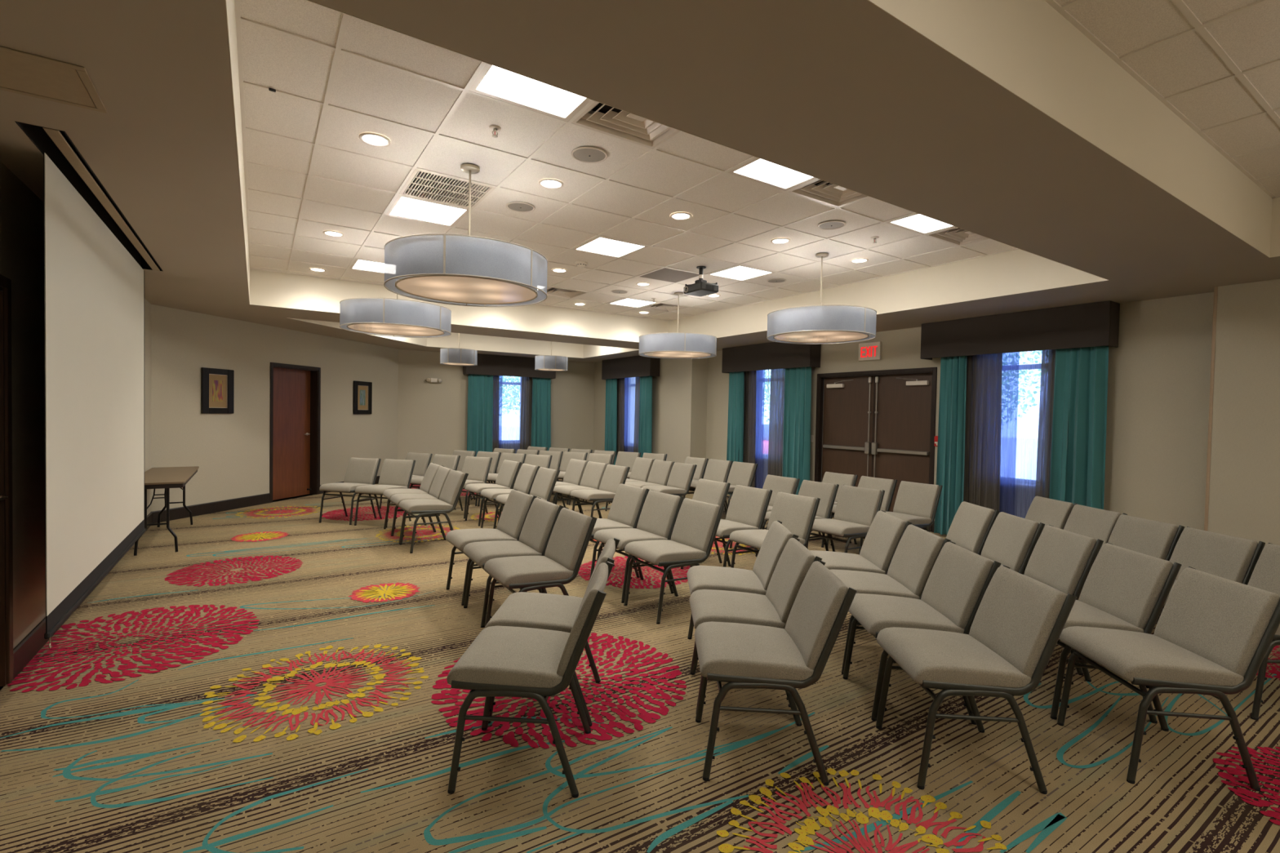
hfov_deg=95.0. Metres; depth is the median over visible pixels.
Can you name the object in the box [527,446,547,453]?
chair
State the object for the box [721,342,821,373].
curtain valance
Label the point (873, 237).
sprinkler
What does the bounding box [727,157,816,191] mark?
ceiling light panel
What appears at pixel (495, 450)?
chair
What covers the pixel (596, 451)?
chair
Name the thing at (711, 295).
recessed light
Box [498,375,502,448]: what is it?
sheer curtain
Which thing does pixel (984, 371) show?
sheer curtain
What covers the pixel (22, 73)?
access hatch
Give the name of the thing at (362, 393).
artwork
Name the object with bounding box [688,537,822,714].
chair
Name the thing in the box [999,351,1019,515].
sheer curtain
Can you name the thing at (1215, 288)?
trim
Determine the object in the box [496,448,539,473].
chair
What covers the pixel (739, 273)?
ceiling light panel
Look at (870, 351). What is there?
exit sign
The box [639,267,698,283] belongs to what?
ceiling return vent
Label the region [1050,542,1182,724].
chair
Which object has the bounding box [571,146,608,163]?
ceiling speaker
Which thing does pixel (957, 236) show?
air diffuser
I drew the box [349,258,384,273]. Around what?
ceiling light panel
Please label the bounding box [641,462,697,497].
chair
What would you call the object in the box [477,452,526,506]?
chair
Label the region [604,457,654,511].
chair
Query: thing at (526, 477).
chair
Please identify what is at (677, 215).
recessed light
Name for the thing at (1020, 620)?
chair
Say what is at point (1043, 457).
sheer curtain
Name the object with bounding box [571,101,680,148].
air diffuser
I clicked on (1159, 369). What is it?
wall
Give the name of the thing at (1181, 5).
grid
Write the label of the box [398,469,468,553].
chair
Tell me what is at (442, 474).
chair
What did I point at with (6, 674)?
door
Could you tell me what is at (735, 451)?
curtain
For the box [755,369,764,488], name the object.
sheer curtain
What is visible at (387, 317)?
drum pendant
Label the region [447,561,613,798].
chair
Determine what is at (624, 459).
chair
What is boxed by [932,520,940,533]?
baseboard
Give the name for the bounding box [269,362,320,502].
door
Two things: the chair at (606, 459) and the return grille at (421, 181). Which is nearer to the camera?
the return grille at (421, 181)
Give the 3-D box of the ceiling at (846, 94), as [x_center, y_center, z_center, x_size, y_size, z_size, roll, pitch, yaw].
[0.052,-1.411,5.914,9.020,0.020,16.930,0,2,-33]
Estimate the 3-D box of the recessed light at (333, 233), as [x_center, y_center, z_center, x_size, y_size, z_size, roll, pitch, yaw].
[-3.021,-1.899,5.779,0.188,0.009,0.188,0,2,-33]
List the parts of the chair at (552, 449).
backrest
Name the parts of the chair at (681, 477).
seat, backrest, frame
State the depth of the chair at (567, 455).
10.25 m
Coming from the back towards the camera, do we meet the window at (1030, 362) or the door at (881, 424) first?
the door at (881, 424)
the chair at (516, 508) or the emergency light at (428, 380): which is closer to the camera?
the chair at (516, 508)
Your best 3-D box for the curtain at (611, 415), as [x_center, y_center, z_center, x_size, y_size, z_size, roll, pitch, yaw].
[-0.709,-0.115,14.081,0.104,2.570,0.529,0,2,-33]
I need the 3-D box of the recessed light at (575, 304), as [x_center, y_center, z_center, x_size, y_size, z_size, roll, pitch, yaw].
[-0.956,-1.941,9.308,0.188,0.009,0.188,0,2,-33]
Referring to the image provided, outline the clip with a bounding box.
[268,87,275,92]
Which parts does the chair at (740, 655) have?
leg, leg, seat, frame, leg, leg, backrest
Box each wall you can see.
[0,160,151,690]
[151,304,398,511]
[397,349,595,462]
[593,357,707,479]
[705,292,1213,530]
[1207,279,1279,547]
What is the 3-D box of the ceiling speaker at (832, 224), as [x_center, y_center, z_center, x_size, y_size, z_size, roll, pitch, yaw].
[1.707,-1.791,5.225,0.242,0.011,0.242,0,2,-33]
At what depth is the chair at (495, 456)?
9.87 m
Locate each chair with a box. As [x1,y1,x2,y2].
[319,457,381,524]
[354,458,415,528]
[379,452,432,508]
[382,462,442,533]
[390,466,454,542]
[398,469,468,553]
[408,453,460,509]
[438,456,492,518]
[445,488,537,605]
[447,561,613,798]
[452,449,476,499]
[462,497,564,627]
[464,459,521,526]
[472,451,501,506]
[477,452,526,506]
[480,463,539,528]
[484,506,596,626]
[484,537,619,726]
[488,448,515,482]
[495,466,559,524]
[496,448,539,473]
[512,453,552,488]
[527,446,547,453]
[538,450,563,498]
[548,447,569,480]
[551,458,588,513]
[552,461,608,517]
[556,451,587,504]
[559,448,592,497]
[568,453,613,505]
[570,464,630,518]
[574,449,616,497]
[589,483,648,579]
[593,489,684,603]
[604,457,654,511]
[614,451,640,472]
[623,497,724,624]
[624,459,675,488]
[626,453,666,478]
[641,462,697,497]
[680,478,730,568]
[683,458,733,515]
[684,456,708,493]
[686,520,798,669]
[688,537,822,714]
[689,484,773,567]
[694,560,857,786]
[724,461,757,512]
[729,474,799,548]
[729,491,820,568]
[764,479,839,551]
[805,484,884,552]
[809,510,911,574]
[818,471,857,547]
[826,475,897,555]
[830,524,951,674]
[843,541,1001,724]
[875,564,1076,794]
[885,480,942,532]
[946,501,999,555]
[980,511,1044,574]
[1023,495,1076,574]
[1023,524,1103,675]
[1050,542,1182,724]
[1057,566,1279,791]
[1063,503,1127,548]
[1107,514,1184,623]
[1159,526,1265,616]
[1247,542,1279,720]
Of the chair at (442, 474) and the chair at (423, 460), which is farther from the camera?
the chair at (423, 460)
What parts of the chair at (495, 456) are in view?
backrest, frame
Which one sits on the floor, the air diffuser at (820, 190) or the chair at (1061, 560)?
the chair at (1061, 560)
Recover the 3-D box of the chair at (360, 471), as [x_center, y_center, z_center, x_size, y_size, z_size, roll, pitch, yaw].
[-3.955,0.864,8.017,0.493,0.830,0.640,1,1,13]
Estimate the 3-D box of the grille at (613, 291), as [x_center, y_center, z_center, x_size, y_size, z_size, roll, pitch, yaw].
[-0.290,-1.901,8.287,0.212,0.004,0.212,0,2,-33]
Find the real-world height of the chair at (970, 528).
0.830 m
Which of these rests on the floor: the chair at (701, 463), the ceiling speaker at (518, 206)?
the chair at (701, 463)
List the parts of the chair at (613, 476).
leg, seat, leg, leg, frame, backrest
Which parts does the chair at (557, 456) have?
backrest, frame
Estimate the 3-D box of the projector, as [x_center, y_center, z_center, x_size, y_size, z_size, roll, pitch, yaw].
[0.710,-1.704,6.828,0.280,0.304,0.342,0,2,-33]
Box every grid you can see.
[234,0,1017,320]
[1044,0,1279,198]
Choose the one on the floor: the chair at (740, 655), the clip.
the chair at (740, 655)
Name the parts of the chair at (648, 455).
backrest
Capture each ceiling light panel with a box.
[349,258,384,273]
[385,189,468,226]
[468,62,591,121]
[572,235,648,258]
[608,297,657,307]
[706,265,773,281]
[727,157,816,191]
[885,213,955,234]
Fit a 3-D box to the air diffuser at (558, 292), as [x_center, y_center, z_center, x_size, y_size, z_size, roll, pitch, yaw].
[-1.133,-1.976,8.463,0.596,0.100,0.596,0,2,-33]
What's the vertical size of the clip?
0.012 m
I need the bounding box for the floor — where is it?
[0,479,1279,852]
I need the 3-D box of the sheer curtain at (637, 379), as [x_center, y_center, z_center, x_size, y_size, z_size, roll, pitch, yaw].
[-0.008,-0.090,13.168,0.039,2.550,0.426,0,2,-33]
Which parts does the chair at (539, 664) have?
leg, leg, seat, frame, leg, leg, backrest, frame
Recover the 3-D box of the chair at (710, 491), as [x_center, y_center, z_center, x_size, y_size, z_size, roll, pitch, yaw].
[0.546,0.993,6.158,0.640,0.830,0.493,0,2,-32]
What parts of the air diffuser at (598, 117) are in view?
plate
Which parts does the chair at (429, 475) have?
leg, seat, backrest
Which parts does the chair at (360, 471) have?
leg, leg, seat, leg, backrest, frame, leg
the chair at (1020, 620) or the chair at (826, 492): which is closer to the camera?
the chair at (1020, 620)
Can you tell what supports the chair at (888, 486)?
on the floor
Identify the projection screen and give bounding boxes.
[43,152,145,648]
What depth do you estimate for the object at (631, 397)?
13.58 m
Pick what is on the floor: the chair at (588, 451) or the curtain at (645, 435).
the chair at (588, 451)
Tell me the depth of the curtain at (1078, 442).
6.37 m
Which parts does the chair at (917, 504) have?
seat, backrest, leg, frame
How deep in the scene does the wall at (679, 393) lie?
12.18 m
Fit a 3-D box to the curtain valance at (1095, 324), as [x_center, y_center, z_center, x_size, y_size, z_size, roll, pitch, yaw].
[4.427,-1.107,7.037,0.258,0.466,2.075,0,2,-33]
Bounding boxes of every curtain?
[466,373,493,457]
[492,375,498,452]
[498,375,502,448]
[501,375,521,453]
[520,377,533,449]
[531,377,551,450]
[604,378,617,465]
[616,377,624,457]
[624,377,628,452]
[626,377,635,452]
[633,376,639,452]
[638,376,652,457]
[726,371,744,494]
[742,370,756,487]
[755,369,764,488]
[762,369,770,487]
[767,368,785,476]
[782,366,811,494]
[933,355,967,535]
[963,353,1002,511]
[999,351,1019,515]
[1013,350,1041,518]
[1035,349,1055,498]
[1048,346,1108,509]
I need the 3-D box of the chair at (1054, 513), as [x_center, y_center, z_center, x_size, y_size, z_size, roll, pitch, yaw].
[3.466,1.068,5.306,0.640,0.830,0.493,1,1,-2]
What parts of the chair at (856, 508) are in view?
leg, seat, leg, backrest, frame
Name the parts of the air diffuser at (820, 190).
plate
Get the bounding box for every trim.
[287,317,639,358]
[1204,286,1217,531]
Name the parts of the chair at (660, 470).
seat, backrest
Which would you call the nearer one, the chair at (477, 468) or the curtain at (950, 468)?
the curtain at (950, 468)
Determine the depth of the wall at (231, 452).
8.83 m
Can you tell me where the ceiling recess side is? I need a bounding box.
[225,0,1107,342]
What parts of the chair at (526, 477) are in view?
leg, leg, seat, frame, backrest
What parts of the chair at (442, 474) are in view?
leg, leg, seat, leg, backrest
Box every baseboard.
[13,511,152,679]
[152,475,379,523]
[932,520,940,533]
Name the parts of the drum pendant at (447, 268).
spider frame, lamp shade, stem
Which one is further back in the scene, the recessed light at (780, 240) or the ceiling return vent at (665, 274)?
the ceiling return vent at (665, 274)
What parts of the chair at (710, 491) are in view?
backrest, leg, frame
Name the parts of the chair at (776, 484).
leg, seat, backrest, frame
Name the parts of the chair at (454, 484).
leg, leg, seat, frame, leg, leg, backrest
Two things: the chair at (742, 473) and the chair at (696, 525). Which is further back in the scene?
the chair at (742, 473)
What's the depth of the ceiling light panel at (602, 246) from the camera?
6.08 m
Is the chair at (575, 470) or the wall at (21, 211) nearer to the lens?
the wall at (21, 211)
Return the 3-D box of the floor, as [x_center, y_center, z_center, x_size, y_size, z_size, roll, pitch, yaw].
[0.005,1.399,6.014,8.970,0.004,16.880,0,2,-33]
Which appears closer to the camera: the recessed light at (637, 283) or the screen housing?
the screen housing
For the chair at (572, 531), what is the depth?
3.94 m
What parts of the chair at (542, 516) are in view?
leg, leg, seat, frame, backrest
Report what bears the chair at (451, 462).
on the floor
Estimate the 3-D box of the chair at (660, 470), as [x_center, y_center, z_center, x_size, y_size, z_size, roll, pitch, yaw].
[0.124,0.926,8.697,0.640,0.830,0.493,0,2,-34]
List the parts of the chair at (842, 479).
backrest, frame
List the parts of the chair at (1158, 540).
backrest, frame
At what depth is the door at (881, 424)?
8.73 m
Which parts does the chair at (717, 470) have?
seat, backrest, frame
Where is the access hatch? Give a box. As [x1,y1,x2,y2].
[0,45,107,113]
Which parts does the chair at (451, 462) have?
seat, backrest, frame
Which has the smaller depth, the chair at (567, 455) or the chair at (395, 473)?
the chair at (395, 473)
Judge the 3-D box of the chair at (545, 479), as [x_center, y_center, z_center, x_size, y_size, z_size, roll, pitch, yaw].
[-1.371,0.934,7.143,0.640,0.830,0.493,0,2,-35]
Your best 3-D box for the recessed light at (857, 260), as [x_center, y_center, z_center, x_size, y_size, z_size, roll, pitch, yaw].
[2.396,-1.810,6.402,0.188,0.009,0.188,0,2,-33]
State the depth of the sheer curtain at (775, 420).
10.25 m
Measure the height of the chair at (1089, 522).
0.830 m
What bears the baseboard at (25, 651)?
attached to the wall at (21, 211)
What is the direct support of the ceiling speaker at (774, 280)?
attached to the ceiling at (273, 60)
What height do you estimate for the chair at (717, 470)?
0.830 m
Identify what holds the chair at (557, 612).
on the floor
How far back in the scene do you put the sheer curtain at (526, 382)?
14.04 m
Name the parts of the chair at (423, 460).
leg, backrest, frame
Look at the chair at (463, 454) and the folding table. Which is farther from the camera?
the chair at (463, 454)
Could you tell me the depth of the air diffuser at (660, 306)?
9.54 m
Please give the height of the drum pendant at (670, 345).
0.880 m
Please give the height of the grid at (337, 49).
0.013 m
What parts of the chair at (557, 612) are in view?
leg, seat, leg, leg, backrest, frame, frame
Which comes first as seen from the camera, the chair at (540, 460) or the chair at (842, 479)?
the chair at (842, 479)
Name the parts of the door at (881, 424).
latch rod, latch rod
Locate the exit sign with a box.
[857,341,881,360]
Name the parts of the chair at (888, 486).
leg, seat, leg, backrest, frame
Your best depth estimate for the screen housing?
3.53 m
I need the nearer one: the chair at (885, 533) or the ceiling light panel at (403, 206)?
the chair at (885, 533)
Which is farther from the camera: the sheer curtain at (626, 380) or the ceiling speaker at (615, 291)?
the sheer curtain at (626, 380)
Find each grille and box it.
[398,168,495,208]
[507,203,533,211]
[573,148,605,161]
[612,290,626,293]
[768,279,785,282]
[819,222,844,228]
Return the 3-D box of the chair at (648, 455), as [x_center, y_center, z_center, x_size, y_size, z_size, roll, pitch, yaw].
[0.105,0.892,10.156,0.493,0.830,0.640,2,2,32]
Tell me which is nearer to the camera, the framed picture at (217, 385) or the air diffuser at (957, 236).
the air diffuser at (957, 236)
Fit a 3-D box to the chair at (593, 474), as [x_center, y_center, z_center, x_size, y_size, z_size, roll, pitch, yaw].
[-0.824,0.921,8.131,0.640,0.830,0.493,0,2,-38]
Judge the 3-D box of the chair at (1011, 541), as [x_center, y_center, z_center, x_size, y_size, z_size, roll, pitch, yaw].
[2.505,1.073,4.335,0.640,0.830,0.493,1,1,2]
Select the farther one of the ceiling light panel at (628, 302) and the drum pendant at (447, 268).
the ceiling light panel at (628, 302)
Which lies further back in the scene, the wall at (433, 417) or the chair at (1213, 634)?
the wall at (433, 417)
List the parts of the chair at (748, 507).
leg, leg, seat, backrest, frame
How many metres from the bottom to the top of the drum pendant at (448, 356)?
0.867 m
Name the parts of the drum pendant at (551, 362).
lamp shade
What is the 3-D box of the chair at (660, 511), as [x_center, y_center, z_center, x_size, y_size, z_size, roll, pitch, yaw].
[-0.017,1.007,5.096,0.640,0.830,0.493,0,2,-34]
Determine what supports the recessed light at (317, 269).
in the ceiling at (273, 60)
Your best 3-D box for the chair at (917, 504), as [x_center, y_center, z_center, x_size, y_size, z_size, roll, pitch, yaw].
[2.838,1.033,6.311,0.640,0.830,0.493,0,2,-32]
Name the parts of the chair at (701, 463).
backrest, frame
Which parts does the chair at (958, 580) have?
leg, leg, seat, frame, backrest, leg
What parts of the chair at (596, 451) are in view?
backrest, frame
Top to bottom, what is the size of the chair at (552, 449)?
0.830 m
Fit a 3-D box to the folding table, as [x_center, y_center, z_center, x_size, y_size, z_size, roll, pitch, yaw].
[-5.405,0.910,6.696,0.470,0.738,1.830,0,2,-33]
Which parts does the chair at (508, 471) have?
leg, leg, seat, frame, backrest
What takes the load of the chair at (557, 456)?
on the floor
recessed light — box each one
[309,267,326,271]
[322,230,344,236]
[358,132,391,146]
[538,177,564,189]
[551,268,567,272]
[573,302,585,305]
[635,282,650,285]
[670,212,691,220]
[706,293,719,297]
[770,237,790,244]
[850,257,868,263]
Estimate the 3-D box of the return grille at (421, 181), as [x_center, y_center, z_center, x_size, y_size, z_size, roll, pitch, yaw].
[-1.511,-1.869,4.580,0.596,0.057,0.596,0,2,-33]
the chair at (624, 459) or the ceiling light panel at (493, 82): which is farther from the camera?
the chair at (624, 459)
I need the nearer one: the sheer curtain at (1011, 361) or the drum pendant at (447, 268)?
the drum pendant at (447, 268)
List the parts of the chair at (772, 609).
leg, leg, seat, backrest, frame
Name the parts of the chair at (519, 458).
seat, backrest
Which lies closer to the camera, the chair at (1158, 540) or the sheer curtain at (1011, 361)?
the chair at (1158, 540)
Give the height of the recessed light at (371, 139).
0.009 m
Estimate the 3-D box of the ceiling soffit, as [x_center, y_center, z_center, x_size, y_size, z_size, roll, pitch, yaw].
[3.067,-1.458,1.082,6.490,0.454,3.750,0,2,-33]
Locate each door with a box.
[0,274,13,686]
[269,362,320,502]
[814,367,937,532]
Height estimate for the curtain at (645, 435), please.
2.570 m
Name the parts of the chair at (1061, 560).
seat, backrest, leg, frame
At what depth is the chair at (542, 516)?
4.44 m
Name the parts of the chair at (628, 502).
leg, seat, frame, backrest, leg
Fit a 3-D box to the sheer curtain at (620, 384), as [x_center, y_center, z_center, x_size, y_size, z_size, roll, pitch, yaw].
[-0.469,-0.116,13.874,0.040,2.550,0.363,0,2,-33]
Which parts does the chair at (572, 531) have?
leg, seat, leg, leg, frame, leg, backrest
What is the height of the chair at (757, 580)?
0.830 m
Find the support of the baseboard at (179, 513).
attached to the wall at (231, 452)
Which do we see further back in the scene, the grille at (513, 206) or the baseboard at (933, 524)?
the baseboard at (933, 524)
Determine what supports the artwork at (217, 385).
attached to the framed picture at (217, 385)
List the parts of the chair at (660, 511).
leg, leg, seat, leg, frame, backrest, leg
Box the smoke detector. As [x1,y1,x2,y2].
[575,261,587,267]
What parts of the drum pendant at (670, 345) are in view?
spider frame, lamp shade, stem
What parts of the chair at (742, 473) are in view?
leg, seat, backrest, frame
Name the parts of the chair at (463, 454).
backrest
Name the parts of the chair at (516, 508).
leg, leg, seat, backrest, frame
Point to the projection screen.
(94, 287)
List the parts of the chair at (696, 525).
leg, seat, leg, leg, frame, leg, backrest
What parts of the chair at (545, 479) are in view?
leg, seat, backrest, frame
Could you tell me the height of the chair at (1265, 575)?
0.830 m
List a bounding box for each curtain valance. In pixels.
[462,353,555,378]
[601,355,660,379]
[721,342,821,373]
[920,300,1119,359]
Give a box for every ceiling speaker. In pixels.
[506,201,535,212]
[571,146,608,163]
[611,289,627,293]
[766,278,786,283]
[817,220,845,230]
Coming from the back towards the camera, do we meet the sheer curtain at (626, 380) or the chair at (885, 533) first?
the sheer curtain at (626, 380)
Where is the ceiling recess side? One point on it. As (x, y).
(1018, 271)
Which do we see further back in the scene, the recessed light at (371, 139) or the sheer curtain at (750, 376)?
the sheer curtain at (750, 376)
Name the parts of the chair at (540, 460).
backrest, frame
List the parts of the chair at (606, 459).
backrest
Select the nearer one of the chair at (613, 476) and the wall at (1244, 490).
the wall at (1244, 490)
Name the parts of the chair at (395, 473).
leg, leg, seat, backrest, frame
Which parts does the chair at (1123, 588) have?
leg, leg, seat, frame, backrest, leg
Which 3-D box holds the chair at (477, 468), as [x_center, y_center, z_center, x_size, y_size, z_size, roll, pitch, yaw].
[-2.570,0.876,8.637,0.494,0.830,0.640,2,1,23]
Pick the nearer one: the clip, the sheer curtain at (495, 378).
the clip
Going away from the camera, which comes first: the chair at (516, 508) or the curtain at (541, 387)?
the chair at (516, 508)
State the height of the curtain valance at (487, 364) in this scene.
0.466 m
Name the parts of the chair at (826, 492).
seat, backrest, leg, frame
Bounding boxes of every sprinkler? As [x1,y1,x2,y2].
[488,124,501,137]
[871,235,879,243]
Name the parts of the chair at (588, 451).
backrest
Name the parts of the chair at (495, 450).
backrest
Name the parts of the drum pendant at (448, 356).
lamp shade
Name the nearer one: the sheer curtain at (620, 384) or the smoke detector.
the smoke detector
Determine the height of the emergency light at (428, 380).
0.090 m
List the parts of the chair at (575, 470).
leg, leg, seat, backrest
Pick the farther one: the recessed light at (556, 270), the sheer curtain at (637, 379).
the sheer curtain at (637, 379)
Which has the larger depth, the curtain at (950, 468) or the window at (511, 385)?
the window at (511, 385)
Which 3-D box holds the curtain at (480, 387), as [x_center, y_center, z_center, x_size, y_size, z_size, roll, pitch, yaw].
[-3.633,-0.153,13.339,0.589,2.570,0.113,0,2,-33]
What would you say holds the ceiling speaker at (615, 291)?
attached to the ceiling at (273, 60)
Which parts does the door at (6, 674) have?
handle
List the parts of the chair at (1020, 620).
leg, leg, seat, leg, frame, leg, backrest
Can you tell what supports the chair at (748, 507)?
on the floor
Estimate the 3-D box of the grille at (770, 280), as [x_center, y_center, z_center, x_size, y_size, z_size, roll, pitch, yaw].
[1.730,-1.843,7.423,0.212,0.004,0.212,0,2,-33]
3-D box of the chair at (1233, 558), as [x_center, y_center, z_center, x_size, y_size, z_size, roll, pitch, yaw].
[3.480,1.103,3.803,0.640,0.830,0.493,1,1,-2]
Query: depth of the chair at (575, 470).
8.59 m
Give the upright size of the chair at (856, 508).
0.830 m
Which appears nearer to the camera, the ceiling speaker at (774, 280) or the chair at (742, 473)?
the ceiling speaker at (774, 280)
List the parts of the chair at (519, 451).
backrest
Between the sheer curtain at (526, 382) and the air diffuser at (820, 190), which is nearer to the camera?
the air diffuser at (820, 190)
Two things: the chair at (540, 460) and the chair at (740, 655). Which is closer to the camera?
the chair at (740, 655)
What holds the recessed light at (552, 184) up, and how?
in the ceiling at (273, 60)
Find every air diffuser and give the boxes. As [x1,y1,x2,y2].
[546,287,588,298]
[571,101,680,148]
[640,302,688,311]
[788,178,868,207]
[925,226,990,245]
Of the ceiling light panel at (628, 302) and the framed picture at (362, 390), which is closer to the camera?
the ceiling light panel at (628, 302)
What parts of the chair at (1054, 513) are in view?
backrest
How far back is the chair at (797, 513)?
5.15 m
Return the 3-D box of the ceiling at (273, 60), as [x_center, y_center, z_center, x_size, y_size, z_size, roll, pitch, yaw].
[-0.340,-1.866,6.270,6.450,0.001,6.720,0,2,-33]
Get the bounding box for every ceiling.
[0,0,1279,363]
[240,0,1016,320]
[1055,0,1279,195]
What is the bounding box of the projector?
[683,266,719,296]
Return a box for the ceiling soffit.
[867,0,1279,257]
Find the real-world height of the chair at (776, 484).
0.830 m
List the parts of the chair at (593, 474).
leg, seat, leg, backrest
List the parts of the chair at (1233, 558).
seat, backrest, frame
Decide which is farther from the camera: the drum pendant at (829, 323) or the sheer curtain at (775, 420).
the sheer curtain at (775, 420)
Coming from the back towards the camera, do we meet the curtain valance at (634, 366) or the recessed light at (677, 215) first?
the curtain valance at (634, 366)
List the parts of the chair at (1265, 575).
backrest, leg, frame, seat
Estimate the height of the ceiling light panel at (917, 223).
0.070 m
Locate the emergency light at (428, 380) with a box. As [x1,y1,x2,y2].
[426,377,441,382]
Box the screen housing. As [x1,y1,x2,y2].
[14,120,162,271]
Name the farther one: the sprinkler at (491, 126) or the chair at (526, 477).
the chair at (526, 477)
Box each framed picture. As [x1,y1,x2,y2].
[200,367,234,413]
[353,380,372,413]
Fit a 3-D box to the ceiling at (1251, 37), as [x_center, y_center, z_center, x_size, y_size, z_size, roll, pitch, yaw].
[3.071,-1.680,1.077,6.490,0.001,3.750,0,2,-33]
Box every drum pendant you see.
[339,293,451,337]
[383,163,547,306]
[440,333,477,365]
[534,341,567,371]
[638,292,716,359]
[766,253,876,344]
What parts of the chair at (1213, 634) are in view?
leg, seat, leg, leg, frame, backrest, leg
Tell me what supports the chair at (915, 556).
on the floor
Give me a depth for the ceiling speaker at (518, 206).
4.90 m
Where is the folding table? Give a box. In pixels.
[133,466,199,555]
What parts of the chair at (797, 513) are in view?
leg, seat, backrest, frame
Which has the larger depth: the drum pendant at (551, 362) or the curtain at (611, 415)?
the curtain at (611, 415)
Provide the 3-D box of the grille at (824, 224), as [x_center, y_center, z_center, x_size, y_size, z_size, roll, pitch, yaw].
[1.707,-1.792,5.225,0.212,0.004,0.212,0,2,-33]
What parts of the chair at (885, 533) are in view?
seat, backrest, frame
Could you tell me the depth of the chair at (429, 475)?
7.45 m
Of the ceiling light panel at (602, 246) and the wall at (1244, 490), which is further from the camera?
the ceiling light panel at (602, 246)
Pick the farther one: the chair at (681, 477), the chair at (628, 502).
the chair at (681, 477)
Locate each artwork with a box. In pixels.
[212,380,222,401]
[360,390,365,405]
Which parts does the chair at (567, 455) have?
seat, backrest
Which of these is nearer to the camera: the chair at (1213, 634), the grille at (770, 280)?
the chair at (1213, 634)
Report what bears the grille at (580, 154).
attached to the ceiling speaker at (584, 154)
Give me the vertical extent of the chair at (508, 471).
0.830 m
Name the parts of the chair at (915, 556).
leg, seat, backrest, frame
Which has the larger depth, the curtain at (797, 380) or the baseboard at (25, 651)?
the curtain at (797, 380)
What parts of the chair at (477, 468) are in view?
leg, leg, seat, backrest, frame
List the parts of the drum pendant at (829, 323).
spider frame, stem, lamp shade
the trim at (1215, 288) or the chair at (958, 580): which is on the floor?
the chair at (958, 580)
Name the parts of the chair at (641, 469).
seat, backrest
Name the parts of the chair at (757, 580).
leg, seat, backrest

